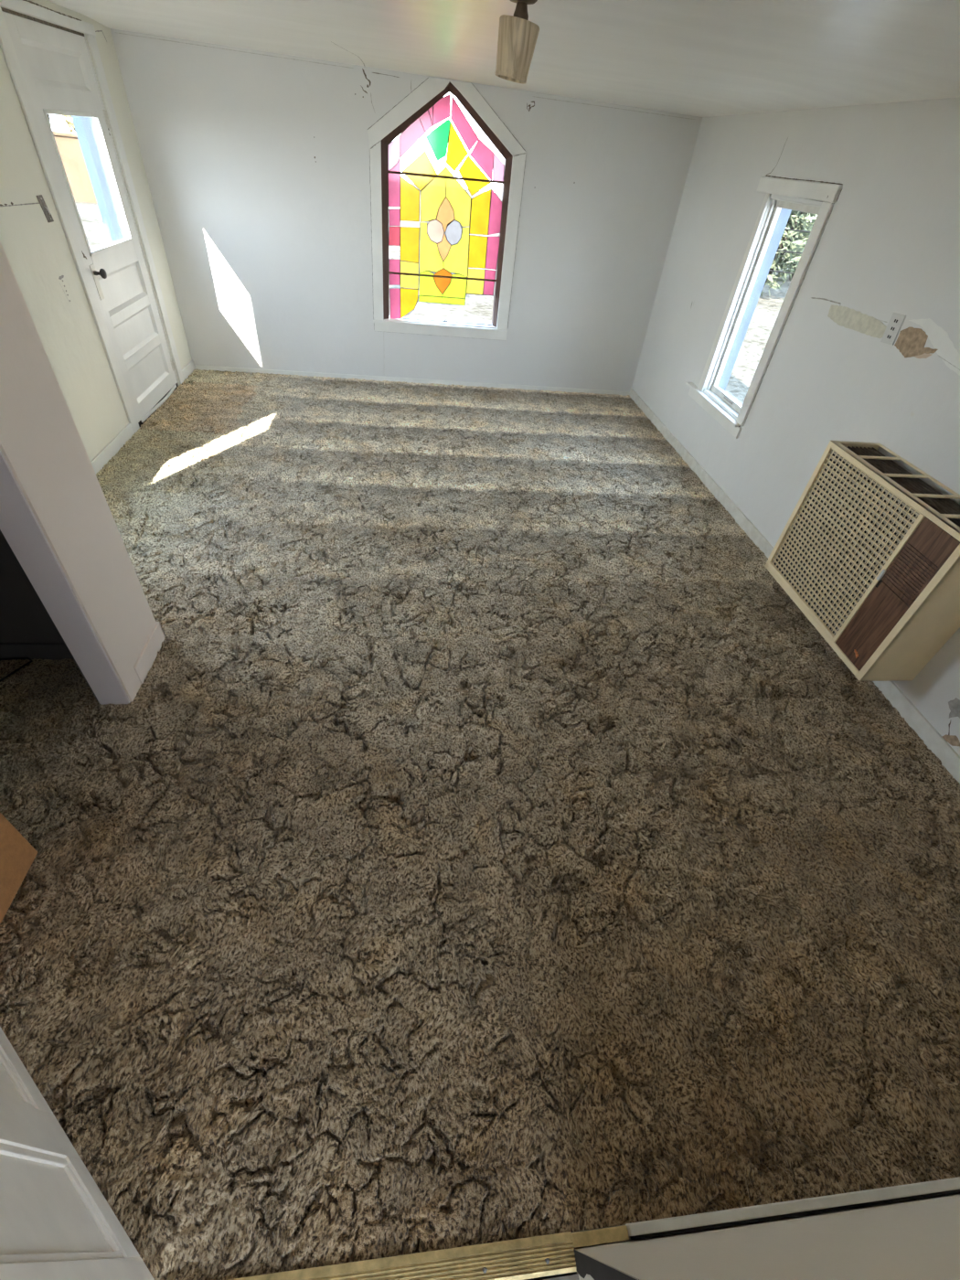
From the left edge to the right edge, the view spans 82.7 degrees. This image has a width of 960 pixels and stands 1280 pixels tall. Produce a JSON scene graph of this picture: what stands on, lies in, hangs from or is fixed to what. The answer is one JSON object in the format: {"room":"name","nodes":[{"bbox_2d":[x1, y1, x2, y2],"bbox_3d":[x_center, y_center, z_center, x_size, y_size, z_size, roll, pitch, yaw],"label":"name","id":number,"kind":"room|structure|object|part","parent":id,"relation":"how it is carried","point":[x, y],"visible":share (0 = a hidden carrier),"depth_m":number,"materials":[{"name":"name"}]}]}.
{"room":"empty living room","nodes":[
{"label":"empty living room","id":0,"kind":"room"},
{"bbox_2d":[36,194,53,222],"bbox_3d":[-2.393,-2.379,3.008,0.014,0.118,0.090,0,42,-7],"label":"door latch","id":1,"kind":"structure","parent":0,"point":[49,218],"depth_m":3.00,"materials":[{"name":"metal"}]},
{"bbox_2d":[0,241,156,704],"bbox_3d":[-1.687,-0.132,0.968,0.905,2.150,1.962,0,42,-7],"label":"wall partition","id":2,"kind":"structure","parent":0,"point":[68,574],"depth_m":1.79,"materials":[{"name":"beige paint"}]},
{"bbox_2d":[0,642,73,660],"bbox_3d":[-1.913,0.049,2.266,0.763,0.090,0.012,0,42,-7],"label":"baseboard","id":3,"kind":"structure","parent":2,"relation":"attached to","point":[53,651],"depth_m":2.26,"materials":[{"name":"paint"}]},
{"bbox_2d":[133,621,165,683],"bbox_3d":[-1.851,0.051,2.268,0.909,0.095,0.292,0,42,-7],"label":"baseboard","id":4,"kind":"structure","parent":2,"relation":"attached to","point":[144,662],"depth_m":2.31,"materials":[{"name":"beige paint"}]},
{"bbox_2d":[0,0,191,460],"bbox_3d":[-2.381,-1.334,2.216,0.161,2.300,5.860,0,42,-7],"label":"wall","id":5,"kind":"structure","parent":0,"point":[37,250],"depth_m":3.19,"materials":[{"name":"beige paint"}]},
{"bbox_2d":[0,7,84,36],"bbox_3d":[-2.401,-3.416,3.019,0.004,0.013,0.934,0,42,-7],"label":"trim","id":6,"kind":"structure","parent":5,"relation":"attached to","point":[3,8],"depth_m":2.97,"materials":[{"name":"white wood"}]},
{"bbox_2d":[2,11,178,426],"bbox_3d":[-2.539,-2.657,3.709,0.231,2.074,0.970,0,42,-7],"label":"door","id":7,"kind":"structure","parent":5,"relation":"in","point":[56,66],"depth_m":3.67,"materials":[{"name":"white paint"}]},
{"bbox_3d":[-2.435,-3.296,3.135,0.028,0.165,0.710,0,42,-7],"label":"panel","id":8,"kind":"part","parent":7,"relation":"part of","materials":[{"name":"white paint"}]},
{"bbox_3d":[-2.467,-2.305,3.513,0.003,0.190,0.055,0,42,-7],"label":"lock plate","id":9,"kind":"part","parent":7,"relation":"part of","materials":[{"name":"white metal"}]},
{"bbox_3d":[-2.430,-2.344,3.485,0.070,0.056,0.056,0,42,-7],"label":"knob","id":10,"kind":"part","parent":7,"relation":"part of","materials":[{"name":"black metal"}]},
{"bbox_3d":[-2.529,-2.498,3.856,0.028,0.215,0.710,0,42,-7],"label":"panel","id":11,"kind":"part","parent":7,"relation":"part of","materials":[{"name":"white paint"}]},
{"bbox_3d":[-2.553,-2.292,4.042,0.028,0.210,0.710,0,42,-7],"label":"panel","id":12,"kind":"part","parent":7,"relation":"part of","materials":[{"name":"white paint"}]},
{"bbox_3d":[-2.578,-2.082,4.232,0.028,0.230,0.710,0,42,-7],"label":"panel","id":13,"kind":"part","parent":7,"relation":"part of","materials":[{"name":"white paint"}]},
{"bbox_2d":[0,0,184,432],"bbox_3d":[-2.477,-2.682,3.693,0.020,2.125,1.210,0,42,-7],"label":"trim","id":14,"kind":"structure","parent":5,"relation":"attached to","point":[25,6],"depth_m":3.35,"materials":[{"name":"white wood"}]},
{"bbox_2d":[90,360,195,474],"bbox_3d":[-2.482,-1.299,3.689,0.014,0.085,3.728,0,42,-7],"label":"baseboard","id":15,"kind":"structure","parent":5,"relation":"attached to","point":[117,442],"depth_m":3.72,"materials":[{"name":"white wood"}]},
{"bbox_2d":[110,28,702,392],"bbox_3d":[-0.476,-3.357,4.703,4.565,2.300,0.161,0,42,-7],"label":"wall","id":16,"kind":"structure","parent":0,"point":[256,163],"depth_m":4.47,"materials":[{"name":"white paint"}]},
{"bbox_2d":[194,364,629,395],"bbox_3d":[-0.558,-2.531,5.334,4.217,0.042,0.012,0,42,-7],"label":"baseboard","id":17,"kind":"structure","parent":16,"relation":"attached to","point":[197,367],"depth_m":5.31,"materials":[{"name":"white wood"}]},
{"bbox_2d":[367,77,526,340],"bbox_3d":[-0.297,-3.499,4.572,1.240,1.678,0.185,0,42,-7],"label":"window","id":18,"kind":"structure","parent":16,"relation":"in","point":[445,204],"depth_m":4.51,"materials":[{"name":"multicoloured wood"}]},
{"bbox_3d":[-0.858,-3.349,4.542,0.102,1.212,0.018,0,42,-7],"label":"casing","id":19,"kind":"part","parent":18,"relation":"part of","materials":[{"name":"white wood"}]},
{"bbox_3d":[-0.536,-3.914,4.062,0.606,0.424,0.020,0,42,-7],"label":"head casing","id":20,"kind":"part","parent":18,"relation":"part of","materials":[{"name":"white wood"}]},
{"bbox_3d":[-0.370,-2.963,5.075,1.030,0.005,0.155,0,42,-7],"label":"sill","id":21,"kind":"part","parent":18,"relation":"part of","materials":[{"name":"white wood"}]},
{"bbox_3d":[-0.287,-3.509,4.561,0.950,1.508,0.001,0,42,-7],"label":"stained glass","id":22,"kind":"part","parent":18,"relation":"part of","materials":[{"name":"glass"}]},
{"bbox_3d":[0.070,-3.933,4.122,0.613,0.373,0.020,0,42,-7],"label":"head casing","id":23,"kind":"part","parent":18,"relation":"part of","materials":[{"name":"white wood"}]},
{"bbox_3d":[0.258,-3.357,4.675,0.101,1.238,0.018,0,42,-7],"label":"casing","id":24,"kind":"part","parent":18,"relation":"part of","materials":[{"name":"white wood"}]},
{"bbox_2d":[46,0,959,117],"bbox_3d":[-0.104,-2.151,1.788,4.346,0.125,5.910,0,42,-7],"label":"ceiling","id":25,"kind":"structure","parent":0,"point":[695,58],"depth_m":2.35,"materials":[{"name":"paint"}]},
{"bbox_2d":[495,0,539,83],"bbox_3d":[0.125,-1.966,1.783,0.134,0.197,0.134,0,42,-7],"label":"ceiling lamp","id":26,"kind":"object","parent":25,"relation":"attached to","point":[517,36],"visible":1,"depth_m":1.76,"materials":[{"name":"beige glass"}]},
{"bbox_2d":[513,1,528,20],"bbox_3d":[0.132,-2.009,1.744,0.048,0.050,0.048,0,42,-7],"label":"socket","id":27,"kind":"object","parent":26,"relation":"attached to","point":[521,8],"depth_m":1.73,"materials":[{"name":"brown metal"}]},
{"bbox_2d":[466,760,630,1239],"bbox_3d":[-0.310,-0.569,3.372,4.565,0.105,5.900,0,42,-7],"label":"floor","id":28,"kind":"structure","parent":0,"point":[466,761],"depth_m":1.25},
{"bbox_2d":[228,1231,576,1279],"bbox_3d":[-0.217,1.323,1.127,0.845,0.024,0.058,0,42,-7],"label":"threshold strip","id":29,"kind":"object","parent":28,"relation":"on","point":[549,1254],"visible":1,"depth_m":1.15,"materials":[{"name":"gold metal"}]},
{"bbox_2d":[0,369,959,1279],"bbox_3d":[-0.299,-0.585,3.281,4.240,0.084,5.688,0,42,-7],"label":"carpet","id":30,"kind":"object","parent":28,"relation":"on","point":[297,978],"visible":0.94,"depth_m":1.82,"materials":[{"name":"brown carpet"}]},
{"bbox_2d":[0,657,32,682],"bbox_3d":[-1.970,0.127,2.208,0.160,0.010,0.247,30,47,24],"label":"power cord","id":31,"kind":"object","parent":30,"relation":"on","point":[9,658],"visible":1,"depth_m":2.25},
{"bbox_2d":[523,1271,579,1279],"bbox_3d":[0.327,2.351,0.153,4.100,0.116,2.848,0,42,-7],"label":"floor","id":32,"kind":"structure","parent":0,"point":[574,1275],"depth_m":1.16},
{"bbox_2d":[573,1193,959,1279],"bbox_3d":[1.241,0.640,0.515,1.889,2.120,0.256,0,42,-7],"label":"wall","id":33,"kind":"structure","parent":0,"point":[919,1239],"depth_m":0.96,"materials":[{"name":"white paint"}]},
{"bbox_2d":[571,1225,629,1247],"bbox_3d":[0.263,1.314,1.201,0.127,0.018,0.022,0,42,-7],"label":"trim","id":34,"kind":"structure","parent":33,"relation":"attached to","point":[617,1233],"depth_m":1.20,"materials":[{"name":"gold metal"}]},
{"bbox_2d":[625,1176,959,1236],"bbox_3d":[1.194,1.306,1.316,1.749,0.038,0.019,0,42,-7],"label":"baseboard","id":35,"kind":"structure","parent":33,"relation":"attached to","point":[666,1224],"depth_m":1.24,"materials":[{"name":"white wood"}]},
{"bbox_2d":[629,1189,959,1239],"bbox_3d":[1.199,1.317,1.310,1.741,0.030,0.006,0,42,-7],"label":"trim","id":36,"kind":"structure","parent":33,"relation":"attached to","point":[795,1214],"depth_m":1.24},
{"bbox_2d":[631,96,959,756],"bbox_3d":[1.987,-1.327,2.775,0.162,2.300,5.860,0,42,-7],"label":"wall","id":37,"kind":"structure","parent":0,"point":[889,244],"depth_m":2.90,"materials":[{"name":"white paint"}]},
{"bbox_2d":[686,175,842,438],"bbox_3d":[1.870,-2.192,3.650,0.235,1.367,0.940,0,42,-7],"label":"window","id":38,"kind":"structure","parent":37,"relation":"in","point":[769,232],"depth_m":3.62,"materials":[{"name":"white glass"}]},
{"bbox_3d":[1.765,-2.384,3.842,0.016,1.190,0.086,0,42,-7],"label":"casing","id":39,"kind":"part","parent":38,"relation":"part of","materials":[{"name":"white wood"}]},
{"bbox_3d":[1.865,-2.153,3.603,0.033,1.144,0.588,0,42,-7],"label":"sash","id":40,"kind":"part","parent":38,"relation":"part of","materials":[{"name":"white wood"}]},
{"bbox_3d":[1.828,-1.922,3.338,0.016,1.190,0.087,0,42,-7],"label":"casing","id":41,"kind":"part","parent":38,"relation":"part of","materials":[{"name":"white wood"}]},
{"bbox_3d":[1.846,-2.646,3.195,0.020,0.075,0.873,0,42,-7],"label":"head casing","id":42,"kind":"part","parent":38,"relation":"part of","materials":[{"name":"white wood"}]},
{"bbox_2d":[629,387,959,783],"bbox_3d":[1.804,-0.641,3.518,0.014,0.082,5.660,0,42,-7],"label":"baseboard","id":43,"kind":"structure","parent":37,"relation":"attached to","point":[932,738],"depth_m":3.42,"materials":[{"name":"white wood"}]},
{"bbox_2d":[764,440,959,681],"bbox_3d":[1.802,-0.382,2.522,0.268,0.720,0.890,0,42,-7],"label":"wall heater","id":44,"kind":"object","parent":37,"relation":"attached to","point":[869,551],"visible":1,"depth_m":2.38,"materials":[{"name":"beige metal"}]},
{"bbox_2d":[769,448,918,636],"bbox_3d":[1.670,-0.462,2.579,0.010,0.652,0.626,0,42,-7],"label":"grille","id":45,"kind":"object","parent":44,"relation":"attached to","point":[848,526],"depth_m":2.55,"materials":[{"name":"beige metal"}]},
{"bbox_3d":[1.690,-0.462,2.582,0.004,0.668,0.642,0,42,-7],"label":"baffle plate","id":46,"kind":"part","parent":44,"relation":"part of","materials":[{"name":"beige metal"}]},
{"bbox_3d":[1.698,-0.058,2.372,0.008,0.365,0.187,0,42,-7],"label":"control door","id":47,"kind":"part","parent":44,"relation":"part of","materials":[{"name":"brown wood"}]},
{"bbox_2d":[829,440,959,534],"bbox_3d":[1.835,-0.646,2.283,0.264,0.006,0.890,0,42,-7],"label":"grille","id":48,"kind":"object","parent":44,"relation":"attached to","point":[937,506],"depth_m":2.32,"materials":[{"name":"beige metal"}]},
{"bbox_3d":[1.724,-0.306,2.147,0.013,0.299,0.187,0,42,-7],"label":"control door","id":49,"kind":"part","parent":44,"relation":"part of","materials":[{"name":"brown wood"}]},
{"bbox_2d":[880,312,906,345],"bbox_3d":[1.933,-1.455,2.551,0.007,0.125,0.098,0,42,-7],"label":"wall outlet","id":50,"kind":"object","parent":37,"relation":"attached to","point":[896,321],"visible":1,"depth_m":2.55,"materials":[{"name":"grey plastic"}]},
{"bbox_3d":[-1.283,0.002,0.879,0.110,2.140,1.575,0,42,-7],"label":"wall","id":51,"kind":"structure","parent":0,"visible":0},
{"bbox_2d":[0,812,37,924],"bbox_3d":[-1.272,0.195,0.733,0.026,2.017,0.819,0,42,-7],"label":"door","id":52,"kind":"structure","parent":51,"relation":"in","point":[17,855],"depth_m":1.59,"materials":[{"name":"brown wood"}]},
{"bbox_3d":[-0.872,0.610,0.320,2.360,2.220,0.140,0,42,-7],"label":"wall","id":53,"kind":"structure","parent":0,"visible":0},
{"bbox_2d":[0,1026,154,1279],"bbox_3d":[-0.894,0.385,0.580,0.785,1.998,0.034,30,47,23],"label":"door","id":54,"kind":"structure","parent":53,"relation":"in","point":[57,1223],"depth_m":1.02,"materials":[{"name":"beige paint"}]},
{"bbox_3d":[-1.070,0.729,1.018,0.267,0.722,0.016,30,47,23],"label":"panel","id":55,"kind":"part","parent":54,"relation":"part of","materials":[{"name":"beige paint"}]},
{"bbox_3d":[-1.063,0.724,1.024,0.267,0.722,0.007,30,47,23],"label":"moulding","id":56,"kind":"part","parent":54,"relation":"part of","materials":[{"name":"beige paint"}]},
{"bbox_3d":[-0.767,0.901,0.867,0.240,0.722,0.016,30,47,23],"label":"panel","id":57,"kind":"part","parent":54,"relation":"part of","materials":[{"name":"beige paint"}]},
{"bbox_3d":[-0.761,0.895,0.873,0.240,0.722,0.007,30,47,23],"label":"moulding","id":58,"kind":"part","parent":54,"relation":"part of","materials":[{"name":"beige paint"}]},
{"label":"outside","id":59,"kind":"structure","parent":0,"visible":0},
{"bbox_2d":[75,183,805,403],"bbox_3d":[2.056,-11.060,15.567,56.000,0.279,54.000,0,42,-7],"label":"outdoor view","id":60,"kind":"structure","parent":59,"point":[476,308],"depth_m":9.92,"materials":[{"name":"white"}]},
{"bbox_2d":[57,115,75,133],"bbox_3d":[-10.055,-14.563,15.555,3.376,3.358,3.441,0,42,-7],"label":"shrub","id":61,"kind":"object","parent":60,"relation":"on","point":[69,123],"visible":0.02,"depth_m":14.84,"materials":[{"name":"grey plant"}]},
{"bbox_2d":[52,130,96,202],"bbox_3d":[-12.677,-12.285,14.114,10.500,1.620,0.330,0,42,-7],"label":"wall","id":62,"kind":"structure","parent":60,"relation":"on","point":[68,144],"depth_m":14.19,"materials":[{"name":"beige paint"}]},
{"bbox_2d":[71,116,117,243],"bbox_3d":[-3.026,-3.570,4.526,0.140,2.910,0.420,0,42,-7],"label":"porch post","id":63,"kind":"object","parent":60,"relation":"on","point":[77,120],"visible":0.02,"depth_m":4.24,"materials":[{"name":"blue paint"}]},
{"bbox_2d":[760,210,817,298],"bbox_3d":[6.708,-9.428,12.004,2.660,3.406,2.725,0,42,-7],"label":"shrub","id":64,"kind":"object","parent":60,"relation":"on","point":[796,219],"visible":0.15,"depth_m":12.04,"materials":[{"name":"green plant"}]},
{"bbox_3d":[6.712,-9.242,12.272,1.341,2.774,1.302,-24,50,-29],"label":"stem","id":65,"kind":"part","parent":64,"relation":"part of","materials":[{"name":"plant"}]},
{"bbox_2d":[768,228,810,274],"bbox_3d":[7.029,-7.600,11.385,11.379,1.551,0.092,11,42,5],"label":"wire fence","id":66,"kind":"object","parent":60,"relation":"on","point":[784,229],"visible":0.08,"depth_m":11.19,"materials":[{"name":"grey metal"}]},
{"bbox_2d":[780,214,817,280],"bbox_3d":[9.045,-11.409,14.207,3.335,3.803,3.336,-25,51,-30],"label":"shrub","id":67,"kind":"object","parent":60,"relation":"on","point":[805,229],"visible":0.02,"depth_m":14.75,"materials":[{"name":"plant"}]}
]}

